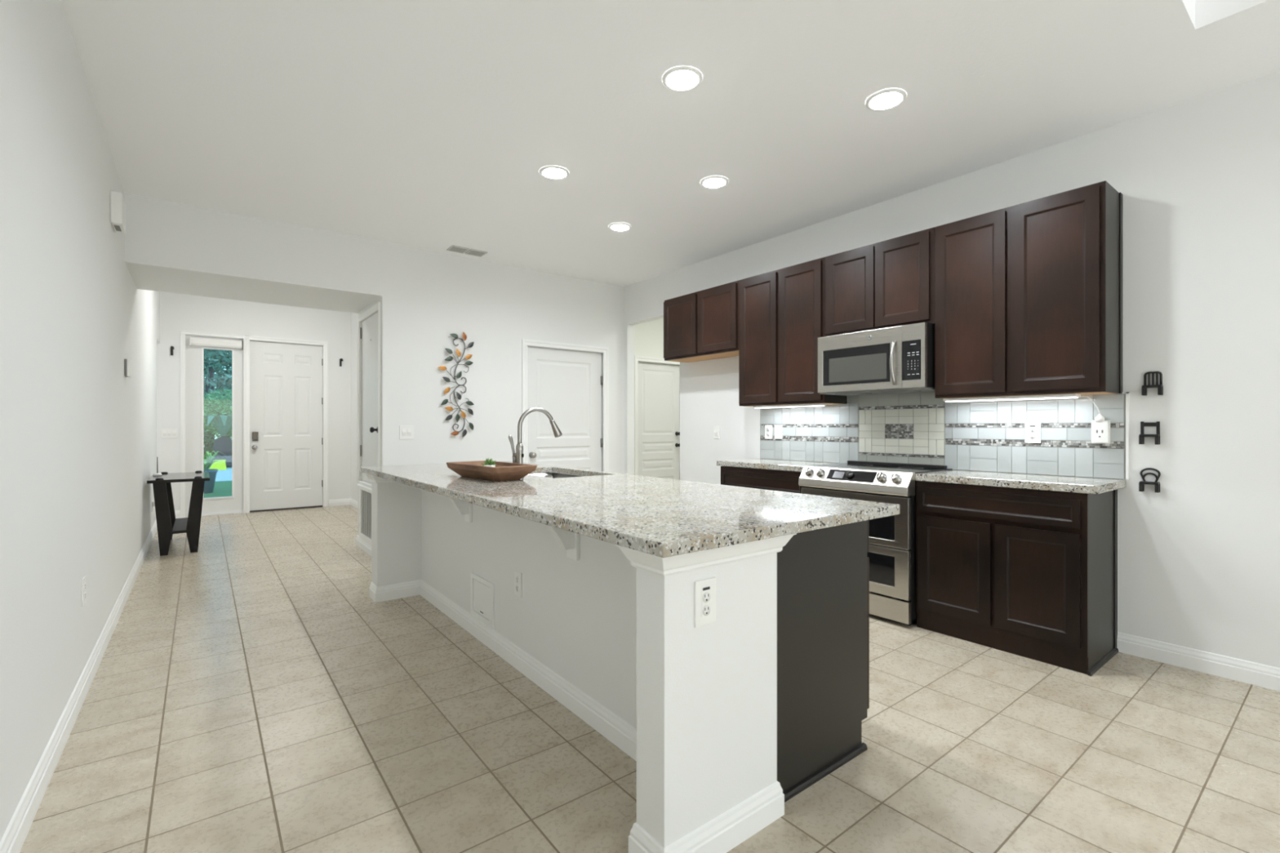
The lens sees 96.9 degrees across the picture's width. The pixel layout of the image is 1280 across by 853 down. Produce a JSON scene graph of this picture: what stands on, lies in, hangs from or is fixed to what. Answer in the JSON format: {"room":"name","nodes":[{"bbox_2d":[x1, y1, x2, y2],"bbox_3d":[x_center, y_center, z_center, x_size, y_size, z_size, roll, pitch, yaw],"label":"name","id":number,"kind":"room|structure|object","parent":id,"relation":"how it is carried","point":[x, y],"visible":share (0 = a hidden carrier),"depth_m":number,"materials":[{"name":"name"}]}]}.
{"room":"kitchen","nodes":[
{"label":"kitchen","id":0,"kind":"room"},
{"bbox_2d":[0,0,159,840],"bbox_3d":[-0.401,-0.450,-0.266,0.120,3.300,19.070,0,0,-38],"label":"wall","id":1,"kind":"structure","parent":0,"point":[78,434],"depth_m":2.05,"materials":[{"name":"white paint"}]},
{"bbox_2d":[0,520,157,852],"bbox_3d":[-0.158,1.149,-0.470,0.016,0.102,18.450,0,0,-38],"label":"baseboard","id":2,"kind":"structure","parent":1,"relation":"attached to","point":[14,837],"depth_m":2.09,"materials":[{"name":"white paint"}]},
{"bbox_2d":[81,575,85,606],"bbox_3d":[-2.502,0.740,2.553,0.008,0.122,0.075,0,0,-38],"label":"power outlet","id":3,"kind":"object","parent":1,"relation":"attached to","point":[83,580],"visible":1,"depth_m":2.53,"materials":[{"name":"white plastic"}]},
{"bbox_2d":[84,582,85,599],"bbox_3d":[-2.499,0.740,2.554,0.002,0.075,0.033,0,0,-38],"label":"receptacle","id":4,"kind":"object","parent":3,"relation":"attached to","point":[84,582],"depth_m":2.55,"materials":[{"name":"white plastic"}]},
{"bbox_2d":[110,191,125,233],"bbox_3d":[-3.145,-1.287,3.420,0.052,0.186,0.220,0,0,-38],"label":"door chime","id":5,"kind":"object","parent":1,"relation":"attached to","point":[117,205],"visible":1,"depth_m":3.34,"materials":[{"name":"white plastic"}]},
{"bbox_2d":[124,358,132,377],"bbox_3d":[-3.595,-0.411,3.983,0.030,0.122,0.150,0,0,-38],"label":"thermostat","id":6,"kind":"object","parent":1,"relation":"attached to","point":[127,362],"visible":1,"depth_m":3.93,"materials":[{"name":"grey plastic"}]},
{"bbox_2d":[124,193,382,313],"bbox_3d":[-3.222,-1.623,4.847,1.677,0.955,0.990,0,0,-38],"label":"wall","id":7,"kind":"structure","parent":0,"point":[171,247],"depth_m":4.46,"materials":[{"name":"white paint"}]},
{"bbox_2d":[156,291,351,517],"bbox_3d":[-6.321,-0.450,7.298,4.936,3.300,0.140,0,0,-38],"label":"wall","id":8,"kind":"structure","parent":0,"point":[178,312],"depth_m":7.95,"materials":[{"name":"white paint"}]},
{"bbox_2d":[160,428,177,438],"bbox_3d":[-6.111,0.090,7.364,0.168,0.122,0.012,0,0,-38],"label":"light switch","id":9,"kind":"object","parent":8,"relation":"attached to","point":[165,433],"visible":1,"depth_m":7.36,"materials":[{"name":"white plastic"}]},
{"bbox_2d":[170,346,173,355],"bbox_3d":[-6.070,-0.985,7.361,0.072,0.120,0.031,0,0,40],"label":"coat hook","id":10,"kind":"object","parent":8,"relation":"attached to","point":[171,347],"visible":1,"depth_m":7.37,"materials":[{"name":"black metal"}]},
{"bbox_2d":[185,334,243,515],"bbox_3d":[-5.753,-0.020,7.710,0.660,2.400,0.053,0,0,-38],"label":"window","id":11,"kind":"structure","parent":8,"relation":"in","point":[193,353],"depth_m":7.60,"materials":[{"name":"white paint"}]},
{"bbox_2d":[189,337,243,349],"bbox_3d":[-5.715,-1.124,7.661,0.574,0.112,0.088,0,0,-38],"label":"roller blind","id":12,"kind":"object","parent":11,"relation":"attached to","point":[193,341],"visible":1,"depth_m":7.63,"materials":[{"name":"white fabric"}]},
{"bbox_2d":[180,329,249,518],"bbox_3d":[-5.725,-0.031,7.658,0.750,2.462,0.019,0,0,-38],"label":"trim","id":13,"kind":"structure","parent":8,"relation":"attached to","point":[183,333],"depth_m":7.46,"materials":[{"name":"white paint"}]},
{"bbox_2d":[174,497,351,518],"bbox_3d":[-6.163,1.149,7.322,4.416,0.102,0.016,0,0,-38],"label":"baseboard","id":14,"kind":"structure","parent":8,"relation":"attached to","point":[340,502],"depth_m":8.54,"materials":[{"name":"white paint"}]},
{"bbox_2d":[243,334,328,513],"bbox_3d":[-5.073,-0.033,8.163,1.040,2.466,0.019,0,0,-38],"label":"trim","id":15,"kind":"structure","parent":8,"relation":"attached to","point":[325,344],"depth_m":8.21,"materials":[{"name":"white paint"}]},
{"bbox_2d":[249,340,323,511],"bbox_3d":[-5.115,-0.014,8.218,0.964,2.428,0.185,0,0,-38],"label":"door","id":16,"kind":"structure","parent":8,"relation":"in","point":[286,399],"depth_m":8.18,"materials":[{"name":"white paint"}]},
{"bbox_2d":[339,358,342,366],"bbox_3d":[-4.511,-0.970,8.568,0.072,0.120,0.031,0,0,40],"label":"coat hook","id":17,"kind":"object","parent":8,"relation":"attached to","point":[340,359],"visible":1,"depth_m":8.58,"materials":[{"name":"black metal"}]},
{"bbox_2d":[351,312,357,501],"bbox_3d":[-3.373,-0.450,7.423,0.120,3.300,3.270,0,0,-38],"label":"wall","id":18,"kind":"structure","parent":0,"point":[353,316],"depth_m":8.52,"materials":[{"name":"white paint"}]},
{"bbox_2d":[350,498,357,508],"bbox_3d":[-3.427,1.149,7.382,0.016,0.102,3.270,0,0,-38],"label":"baseboard","id":19,"kind":"structure","parent":18,"relation":"attached to","point":[353,503],"depth_m":8.44,"materials":[{"name":"white paint"}]},
{"bbox_2d":[357,298,378,538],"bbox_3d":[-2.548,-0.209,5.444,0.120,2.818,0.870,0,0,-38],"label":"wall","id":20,"kind":"structure","parent":0,"point":[376,300],"depth_m":5.66,"materials":[{"name":"white paint"}]},
{"bbox_2d":[355,534,371,556],"bbox_3d":[-2.566,1.149,5.355,0.016,0.102,0.990,0,0,-38],"label":"baseboard","id":21,"kind":"structure","parent":20,"relation":"attached to","point":[362,544],"depth_m":5.47,"materials":[{"name":"white paint"}]},
{"bbox_2d":[359,486,371,545],"bbox_3d":[-2.543,0.835,5.379,0.072,0.530,0.720,0,0,-38],"label":"air vent","id":22,"kind":"object","parent":20,"relation":"in","point":[365,495],"visible":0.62,"depth_m":5.49,"materials":[{"name":"white metal"}]},
{"bbox_2d":[360,311,377,483],"bbox_3d":[-2.526,-0.253,5.379,0.188,1.635,0.810,0,0,-38],"label":"door","id":23,"kind":"structure","parent":20,"relation":"in","point":[369,329],"depth_m":5.40,"materials":[{"name":"white paint"}]},
{"bbox_2d":[356,302,381,491],"bbox_3d":[-2.564,-0.253,5.350,0.019,1.695,0.870,0,0,-38],"label":"trim","id":24,"kind":"structure","parent":20,"relation":"attached to","point":[377,306],"depth_m":5.37,"materials":[{"name":"white paint"}]},
{"bbox_2d":[378,241,624,473],"bbox_3d":[-1.256,-0.209,5.819,2.623,2.818,0.120,0,0,-38],"label":"wall","id":25,"kind":"structure","parent":0,"point":[428,296],"depth_m":5.45,"materials":[{"name":"white paint"}]},
{"bbox_2d":[399,425,413,439],"bbox_3d":[-2.093,0.052,5.087,0.122,0.124,0.012,0,0,-38],"label":"light switch","id":26,"kind":"object","parent":25,"relation":"attached to","point":[406,432],"visible":1,"depth_m":5.09,"materials":[{"name":"white plastic"}]},
{"bbox_2d":[438,332,474,437],"bbox_3d":[-1.729,-0.396,5.336,0.345,1.001,0.025,0,0,-38],"label":"wall art","id":27,"kind":"object","parent":25,"relation":"attached to","point":[455,335],"visible":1,"depth_m":5.34,"materials":[{"name":"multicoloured metal"}]},
{"bbox_2d":[527,346,603,476],"bbox_3d":[-0.816,0.172,6.143,0.990,2.055,0.170,0,0,-38],"label":"door","id":28,"kind":"structure","parent":25,"relation":"in","point":[566,384],"depth_m":6.13,"materials":[{"name":"white paint"}]},
{"bbox_2d":[521,338,608,471],"bbox_3d":[-0.781,0.154,6.098,1.062,2.091,0.019,0,0,-38],"label":"trim","id":29,"kind":"structure","parent":25,"relation":"attached to","point":[525,343],"depth_m":6.12,"materials":[{"name":"white paint"}]},
{"bbox_2d":[19,505,1279,852],"bbox_3d":[1.268,1.260,0.975,9.200,0.120,19.390,0,0,-38],"label":"floor","id":30,"kind":"structure","parent":0,"point":[249,691],"depth_m":2.15,"materials":[{"name":"beige tile"}]},
{"bbox_2d":[146,471,209,555],"bbox_3d":[-4.627,0.839,5.713,0.460,0.722,0.980,0,0,-38],"label":"console table","id":31,"kind":"object","parent":30,"relation":"on","point":[167,525],"visible":0.96,"depth_m":5.39,"materials":[{"name":"brown wood"}]},
{"bbox_2d":[152,457,161,475],"bbox_3d":[-4.833,0.400,5.680,0.070,0.190,0.070,0,0,-38],"label":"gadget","id":32,"kind":"object","parent":31,"relation":"on","point":[157,473],"visible":1,"depth_m":5.67,"materials":[{"name":"white plastic"}]},
{"bbox_2d":[172,517,187,533],"bbox_3d":[-4.627,0.995,5.713,0.106,0.025,0.940,0,0,-38],"label":"shelf","id":33,"kind":"object","parent":31,"relation":"attached to","point":[180,526],"depth_m":5.59,"materials":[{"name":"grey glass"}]},
{"bbox_2d":[371,481,777,847],"bbox_3d":[-0.737,0.762,2.885,0.456,0.875,3.205,0,0,-38],"label":"wall","id":34,"kind":"structure","parent":30,"relation":"on","point":[700,702],"depth_m":1.74,"materials":[{"name":"white paint"}]},
{"bbox_2d":[364,472,395,483],"bbox_3d":[-1.685,0.355,4.076,0.498,0.064,0.244,0,0,-38],"label":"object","id":35,"kind":"structure","parent":34,"relation":"attached to","point":[375,479],"depth_m":3.90,"materials":[{"name":"white paint"}]},
{"bbox_2d":[447,496,471,522],"bbox_3d":[-1.093,0.442,3.264,0.231,0.233,0.080,0,0,-38],"label":"corbel","id":36,"kind":"object","parent":34,"relation":"attached to","point":[464,508],"visible":0.45,"depth_m":3.29,"materials":[{"name":"white paint"}]},
{"bbox_2d":[471,572,494,629],"bbox_3d":[-0.883,0.969,3.173,0.012,0.242,0.310,0,0,-38],"label":"access panel","id":37,"kind":"object","parent":34,"relation":"attached to","point":[482,591],"visible":1,"depth_m":3.15,"materials":[{"name":"white paint"}]},
{"bbox_2d":[514,569,521,597],"bbox_3d":[-0.606,0.782,2.819,0.008,0.122,0.075,0,0,-38],"label":"power outlet","id":38,"kind":"object","parent":34,"relation":"attached to","point":[517,575],"visible":1,"depth_m":2.81,"materials":[{"name":"white plastic"}]},
{"bbox_2d":[515,576,519,591],"bbox_3d":[-0.609,0.782,2.817,0.002,0.075,0.033,0,0,-38],"label":"receptacle","id":39,"kind":"object","parent":38,"relation":"attached to","point":[517,577],"depth_m":2.82,"materials":[{"name":"white plastic"}]},
{"bbox_2d":[546,524,579,560],"bbox_3d":[-0.368,0.442,2.327,0.231,0.233,0.080,0,0,-38],"label":"corbel","id":40,"kind":"object","parent":34,"relation":"attached to","point":[568,540],"visible":0.46,"depth_m":2.36,"materials":[{"name":"white paint"}]},
{"bbox_2d":[368,579,784,852],"bbox_3d":[-0.732,1.149,2.879,0.488,0.102,3.221,0,0,-38],"label":"baseboard","id":41,"kind":"structure","parent":34,"relation":"attached to","point":[727,830],"depth_m":2.16,"materials":[{"name":"white paint"}]},
{"bbox_2d":[360,461,899,558],"bbox_3d":[-0.513,0.304,3.051,1.136,0.037,3.330,0,0,-38],"label":"countertop","id":42,"kind":"structure","parent":34,"relation":"on","point":[659,517],"depth_m":2.05,"materials":[{"name":"stone"}]},
{"bbox_2d":[446,460,537,480],"bbox_3d":[-0.836,0.246,3.165,0.265,0.080,0.578,0,0,-43],"label":"wooden tray","id":43,"kind":"object","parent":42,"relation":"on","point":[503,471],"visible":0.83,"depth_m":3.02,"materials":[{"name":"brown wood"}]},
{"bbox_2d":[480,457,496,466],"bbox_3d":[-0.835,0.219,3.138,0.080,0.090,0.081,0,0,24],"label":"succulent plant","id":44,"kind":"object","parent":43,"relation":"in","point":[491,463],"visible":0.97,"depth_m":3.12,"materials":[{"name":"green plant"}]},
{"bbox_2d":[508,407,562,463],"bbox_3d":[-0.616,0.086,3.375,0.325,0.400,0.093,0,0,-38],"label":"faucet","id":45,"kind":"object","parent":42,"relation":"on","point":[517,457],"visible":0.88,"depth_m":3.30,"materials":[{"name":"silver metal"}]},
{"bbox_2d":[528,472,583,478],"bbox_3d":[-0.549,0.418,3.577,0.454,0.184,0.814,0,0,-38],"label":"sink","id":46,"kind":"object","parent":42,"relation":"in","point":[552,475],"visible":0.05,"depth_m":3.97,"materials":[{"name":"silver metal"}]},
{"bbox_2d":[694,577,715,627],"bbox_3d":[0.181,0.484,1.563,0.079,0.125,0.009,0,0,-38],"label":"power outlet","id":47,"kind":"object","parent":34,"relation":"attached to","point":[704,589],"visible":1,"depth_m":1.56,"materials":[{"name":"white plastic"}]},
{"bbox_2d":[701,584,711,617],"bbox_3d":[0.183,0.480,1.561,0.035,0.082,0.003,0,0,-38],"label":"receptacle","id":48,"kind":"object","parent":47,"relation":"attached to","point":[705,588],"depth_m":1.56,"materials":[{"name":"white plastic"}]},
{"bbox_2d":[615,533,796,576],"bbox_3d":[0.207,0.355,1.665,0.540,0.064,0.204,0,0,-38],"label":"trim","id":49,"kind":"structure","parent":34,"relation":"attached to","point":[673,565],"depth_m":1.55,"materials":[{"name":"white paint"}]},
{"bbox_2d":[720,466,804,493],"bbox_3d":[1.111,0.762,4.479,0.518,0.876,0.845,0,0,-38],"label":"base cabinet","id":50,"kind":"object","parent":30,"relation":"on","point":[758,478],"visible":0.16,"depth_m":4.31,"materials":[{"name":"black laminate"}]},
{"bbox_2d":[716,458,839,471],"bbox_3d":[1.104,0.302,4.497,0.507,0.041,0.888,0,0,-38],"label":"countertop","id":51,"kind":"structure","parent":50,"relation":"on","point":[763,464],"depth_m":4.39,"materials":[{"name":"stone"}]},
{"bbox_2d":[777,520,869,802],"bbox_3d":[0.415,0.762,2.267,0.605,0.875,0.779,0,0,-38],"label":"base cabinet","id":52,"kind":"object","parent":30,"relation":"on","point":[823,575],"visible":0.48,"depth_m":1.96,"materials":[{"name":"black laminate"}]},
{"bbox_2d":[798,460,952,626],"bbox_3d":[1.563,0.728,3.809,0.601,0.945,0.768,0,0,-38],"label":"range","id":53,"kind":"object","parent":30,"relation":"on","point":[891,554],"visible":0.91,"depth_m":3.47,"materials":[{"name":"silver metal"}]},
{"bbox_2d":[810,462,952,473],"bbox_3d":[1.604,0.278,3.840,0.498,0.007,0.762,0,0,-38],"label":"glass cooktop","id":54,"kind":"object","parent":53,"relation":"in","point":[896,467],"depth_m":3.81,"materials":[{"name":"black glass"}]},
{"bbox_2d":[915,480,1118,676],"bbox_3d":[2.098,0.762,3.204,0.518,0.876,0.844,0,0,-38],"label":"base cabinet","id":55,"kind":"object","parent":30,"relation":"on","point":[1028,573],"visible":1,"depth_m":2.97,"materials":[{"name":"black laminate"}]},
{"bbox_2d":[915,470,1125,494],"bbox_3d":[2.110,0.302,3.197,0.507,0.041,0.873,0,0,-38],"label":"countertop","id":56,"kind":"structure","parent":55,"relation":"on","point":[1033,482],"depth_m":3.05,"materials":[{"name":"stone"}]},
{"bbox_2d":[634,318,679,366],"bbox_3d":[0.254,-0.209,7.759,2.100,2.818,0.100,0,0,-38],"label":"wall","id":57,"kind":"structure","parent":0,"point":[648,335],"depth_m":7.61,"materials":[{"name":"white paint"}]},
{"bbox_2d":[634,355,679,475],"bbox_3d":[0.287,0.138,7.709,0.908,2.124,0.019,0,0,-38],"label":"trim","id":58,"kind":"structure","parent":57,"relation":"attached to","point":[637,358],"depth_m":7.45,"materials":[{"name":"white paint"}]},
{"bbox_2d":[638,361,679,479],"bbox_3d":[0.254,0.160,7.751,0.830,2.080,0.137,0,0,-38],"label":"door","id":59,"kind":"structure","parent":57,"relation":"in","point":[659,384],"depth_m":7.77,"materials":[{"name":"white paint"}]},
{"bbox_2d":[61,0,1279,286],"bbox_3d":[2.306,-1.678,-0.365,9.200,0.120,16.000,0,0,-38],"label":"ceiling","id":60,"kind":"structure","parent":0,"point":[429,125],"depth_m":2.80,"materials":[{"name":"white paint"}]},
{"bbox_2d":[446,244,487,257],"bbox_3d":[-1.589,-1.613,5.219,0.325,0.010,0.160,0,0,-38],"label":"ceiling vent","id":61,"kind":"object","parent":60,"relation":"in","point":[453,248],"visible":1,"depth_m":5.21,"materials":[{"name":"white metal"}]},
{"bbox_2d":[539,165,568,179],"bbox_3d":[-0.544,-1.608,3.610,0.188,0.020,0.188,0,0,-38],"label":"recessed light","id":62,"kind":"object","parent":60,"relation":"in","point":[554,172],"visible":1,"depth_m":3.58,"materials":[{"name":"white paint"}]},
{"bbox_2d":[608,222,631,231],"bbox_3d":[-0.162,-1.608,4.593,0.188,0.020,0.188,0,0,-38],"label":"recessed light","id":63,"kind":"object","parent":60,"relation":"in","point":[615,226],"visible":1,"depth_m":4.56,"materials":[{"name":"white paint"}]},
{"bbox_2d":[662,66,702,91],"bbox_3d":[0.197,-1.608,2.639,0.188,0.020,0.188,0,0,-38],"label":"recessed light","id":64,"kind":"object","parent":60,"relation":"in","point":[680,78],"visible":1,"depth_m":2.62,"materials":[{"name":"white paint"}]},
{"bbox_2d":[700,175,728,188],"bbox_3d":[0.492,-1.608,3.751,0.188,0.020,0.188,0,0,-38],"label":"recessed light","id":65,"kind":"object","parent":60,"relation":"in","point":[713,181],"visible":1,"depth_m":3.72,"materials":[{"name":"white paint"}]},
{"bbox_2d":[865,88,906,111],"bbox_3d":[1.216,-1.608,2.806,0.188,0.020,0.188,0,0,-38],"label":"recessed light","id":66,"kind":"object","parent":60,"relation":"in","point":[886,99],"visible":1,"depth_m":2.78,"materials":[{"name":"white paint"}]},
{"bbox_2d":[624,71,1279,667],"bbox_3d":[4.353,-0.209,0.796,0.100,2.818,14.930,0,0,-38],"label":"wall","id":67,"kind":"structure","parent":0,"point":[1197,179],"depth_m":2.85,"materials":[{"name":"white paint"}]},
{"bbox_2d":[663,280,738,362],"bbox_3d":[0.644,-0.938,5.251,0.310,0.590,0.973,0,0,-38],"label":"upper cabinet","id":68,"kind":"object","parent":67,"relation":"attached to","point":[703,325],"visible":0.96,"depth_m":5.11,"materials":[{"name":"black laminate"}]},
{"bbox_2d":[713,426,719,439],"bbox_3d":[0.725,0.055,5.392,0.012,0.122,0.076,0,0,-38],"label":"light switch","id":69,"kind":"object","parent":67,"relation":"attached to","point":[716,428],"visible":1,"depth_m":5.39,"materials":[{"name":"white plastic"}]},
{"bbox_2d":[738,257,847,406],"bbox_3d":[1.196,-0.702,4.538,0.310,1.062,0.827,0,0,-38],"label":"upper cabinet","id":70,"kind":"object","parent":67,"relation":"attached to","point":[781,312],"visible":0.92,"depth_m":4.41,"materials":[{"name":"black laminate"}]},
{"bbox_2d":[753,403,826,408],"bbox_3d":[1.166,-0.161,4.469,0.085,0.022,0.640,0,0,-38],"label":"light","id":71,"kind":"object","parent":70,"relation":"attached to","point":[814,404],"visible":0.99,"depth_m":4.39,"materials":[{"name":"white plastic"}]},
{"bbox_2d":[754,405,824,408],"bbox_3d":[1.165,-0.153,4.468,0.068,0.006,0.620,0,0,-38],"label":"diffuser","id":72,"kind":"object","parent":71,"relation":"attached to","point":[755,406],"depth_m":4.50,"materials":[{"name":"white plastic"}]},
{"bbox_2d":[824,226,934,336],"bbox_3d":[1.690,-0.935,3.900,0.310,0.596,0.783,0,0,-38],"label":"upper cabinet","id":73,"kind":"object","parent":67,"relation":"attached to","point":[891,282],"visible":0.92,"depth_m":3.76,"materials":[{"name":"black laminate"}]},
{"bbox_2d":[817,322,934,395],"bbox_3d":[1.632,-0.430,3.844,0.449,0.412,0.760,0,0,-38],"label":"microwave","id":74,"kind":"object","parent":73,"relation":"attached to","point":[900,359],"visible":1,"depth_m":3.68,"materials":[{"name":"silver metal"}]},
{"bbox_2d":[760,391,1128,479],"bbox_3d":[1.817,0.025,3.982,0.010,0.550,2.496,0,0,-38],"label":"backsplash","id":75,"kind":"structure","parent":67,"relation":"attached to","point":[911,428],"depth_m":3.67,"materials":[{"name":"grey tile"}]},
{"bbox_2d":[764,425,772,439],"bbox_3d":[1.107,0.047,4.885,0.008,0.120,0.078,0,0,-38],"label":"power outlet","id":76,"kind":"object","parent":75,"relation":"attached to","point":[768,428],"visible":1,"depth_m":4.88,"materials":[{"name":"white plastic"}]},
{"bbox_2d":[774,424,782,439],"bbox_3d":[1.167,0.045,4.798,0.020,0.120,0.082,0,0,-38],"label":"light switch","id":77,"kind":"object","parent":75,"relation":"attached to","point":[778,428],"visible":1,"depth_m":4.79,"materials":[{"name":"white plastic"}]},
{"bbox_2d":[1025,422,1040,443],"bbox_3d":[2.308,0.035,3.333,0.009,0.124,0.080,0,0,-38],"label":"power outlet","id":78,"kind":"object","parent":75,"relation":"attached to","point":[1033,429],"visible":1,"depth_m":3.33,"materials":[{"name":"white plastic"}]},
{"bbox_2d":[1029,424,1035,439],"bbox_3d":[2.305,0.031,3.331,0.003,0.082,0.035,0,0,-38],"label":"receptacle","id":79,"kind":"object","parent":78,"relation":"attached to","point":[1032,427],"depth_m":3.33,"materials":[{"name":"white plastic"}]},
{"bbox_2d":[1080,395,1110,444],"bbox_3d":[2.468,-0.038,3.088,0.147,0.261,0.058,0,0,31],"label":"power outlet","id":80,"kind":"object","parent":75,"relation":"attached to","point":[1100,428],"visible":0.98,"depth_m":3.06,"materials":[{"name":"white plastic"}]},
{"bbox_2d":[934,180,1123,398],"bbox_3d":[2.189,-0.704,3.256,0.310,1.062,0.842,0,0,-38],"label":"upper cabinet","id":81,"kind":"object","parent":67,"relation":"attached to","point":[1028,295],"visible":0.97,"depth_m":3.08,"materials":[{"name":"black laminate"}]},
{"bbox_2d":[942,393,1080,402],"bbox_3d":[2.106,-0.161,3.255,0.085,0.022,0.670,0,0,-38],"label":"light","id":82,"kind":"object","parent":81,"relation":"attached to","point":[1073,395],"visible":1,"depth_m":3.19,"materials":[{"name":"white plastic"}]},
{"bbox_2d":[945,396,1078,402],"bbox_3d":[2.105,-0.153,3.254,0.068,0.006,0.650,0,0,-38],"label":"diffuser","id":83,"kind":"object","parent":82,"relation":"attached to","point":[986,398],"depth_m":3.26,"materials":[{"name":"white plastic"}]},
{"bbox_2d":[1138,421,1159,444],"bbox_3d":[2.621,0.033,2.918,0.037,0.118,0.077,0,0,-38],"label":"hook","id":84,"kind":"object","parent":67,"relation":"attached to","point":[1141,437],"visible":1,"depth_m":2.92,"materials":[{"name":"black metal"}]},
{"bbox_2d":[1138,467,1160,493],"bbox_3d":[2.621,0.275,2.918,0.038,0.123,0.081,0,0,-38],"label":"hook","id":85,"kind":"object","parent":67,"relation":"attached to","point":[1141,484],"visible":1,"depth_m":2.92,"materials":[{"name":"black metal"}]},
{"bbox_2d":[1142,371,1163,395],"bbox_3d":[2.628,-0.222,2.909,0.038,0.123,0.077,0,0,-38],"label":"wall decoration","id":86,"kind":"object","parent":67,"relation":"attached to","point":[1160,388],"visible":1,"depth_m":2.91,"materials":[{"name":"black metal"}]},
{"bbox_2d":[1116,631,1279,691],"bbox_3d":[4.640,1.149,0.332,0.016,0.102,13.845,0,0,-38],"label":"baseboard","id":87,"kind":"structure","parent":67,"relation":"attached to","point":[1255,673],"depth_m":2.77,"materials":[{"name":"white paint"}]},
{"label":"outside","id":88,"kind":"structure","parent":0,"visible":0},
{"bbox_2d":[203,448,231,497],"bbox_3d":[-16.750,1.370,21.640,50.000,0.100,35.270,0,0,-38],"label":"lawn","id":89,"kind":"structure","parent":88,"point":[224,488],"depth_m":11.76,"materials":[{"name":"green plant"}]},
{"bbox_2d":[203,450,221,493],"bbox_3d":[-8.670,0.901,11.281,0.643,0.838,0.682,0,0,1],"label":"potted plant","id":90,"kind":"object","parent":89,"relation":"on","point":[208,485],"visible":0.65,"depth_m":11.22,"materials":[{"name":"green plant"}]},
{"bbox_2d":[203,349,231,454],"bbox_3d":[-19.946,-2.351,26.294,7.345,7.342,4.174,0,0,-38],"label":"tree","id":91,"kind":"object","parent":89,"relation":"on","point":[210,369],"visible":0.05,"depth_m":25.50,"materials":[{"name":"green plant"}]},
{"bbox_2d":[203,415,231,467],"bbox_3d":[-13.624,0.484,18.540,2.200,1.673,2.200,0,0,-38],"label":"palm tree","id":92,"kind":"object","parent":89,"relation":"on","point":[222,424],"visible":0.56,"depth_m":18.33,"materials":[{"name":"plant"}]},
{"bbox_2d":[203,388,231,437],"bbox_3d":[-15.029,-0.035,20.619,1.866,2.710,1.099,0,0,-38],"label":"shrub","id":93,"kind":"object","parent":89,"relation":"on","point":[213,395],"visible":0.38,"depth_m":20.32,"materials":[{"name":"green plant"}]},
{"bbox_2d":[203,392,231,455],"bbox_3d":[-16.462,-0.022,22.675,8.146,2.685,2.259,0,0,-38],"label":"hedge","id":94,"kind":"object","parent":89,"relation":"on","point":[205,433],"visible":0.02,"depth_m":22.07,"materials":[{"name":"green plant"}]},
{"bbox_2d":[203,349,231,439],"bbox_3d":[-24.041,-2.841,29.456,7.394,8.322,4.321,0,0,-38],"label":"tree","id":95,"kind":"object","parent":89,"relation":"on","point":[228,380],"visible":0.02,"depth_m":29.75,"materials":[{"name":"green plant"}]},
{"bbox_2d":[203,350,231,432],"bbox_3d":[-24.236,-2.812,35.636,7.775,8.265,4.319,0,0,-38],"label":"tree","id":96,"kind":"object","parent":89,"relation":"on","point":[224,350],"visible":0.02,"depth_m":34.10,"materials":[{"name":"green plant"}]},
{"bbox_2d":[208,467,231,481],"bbox_3d":[-11.936,1.315,15.420,40.000,0.010,5.000,0,0,-38],"label":"driveway","id":97,"kind":"structure","parent":89,"relation":"on","point":[221,475],"depth_m":15.17,"materials":[{"name":"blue concrete"}]},
{"bbox_2d":[208,459,226,470],"bbox_3d":[-12.784,1.161,17.166,0.440,0.293,0.460,0,0,-38],"label":"bin","id":98,"kind":"object","parent":97,"relation":"on","point":[220,465],"visible":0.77,"depth_m":17.04,"materials":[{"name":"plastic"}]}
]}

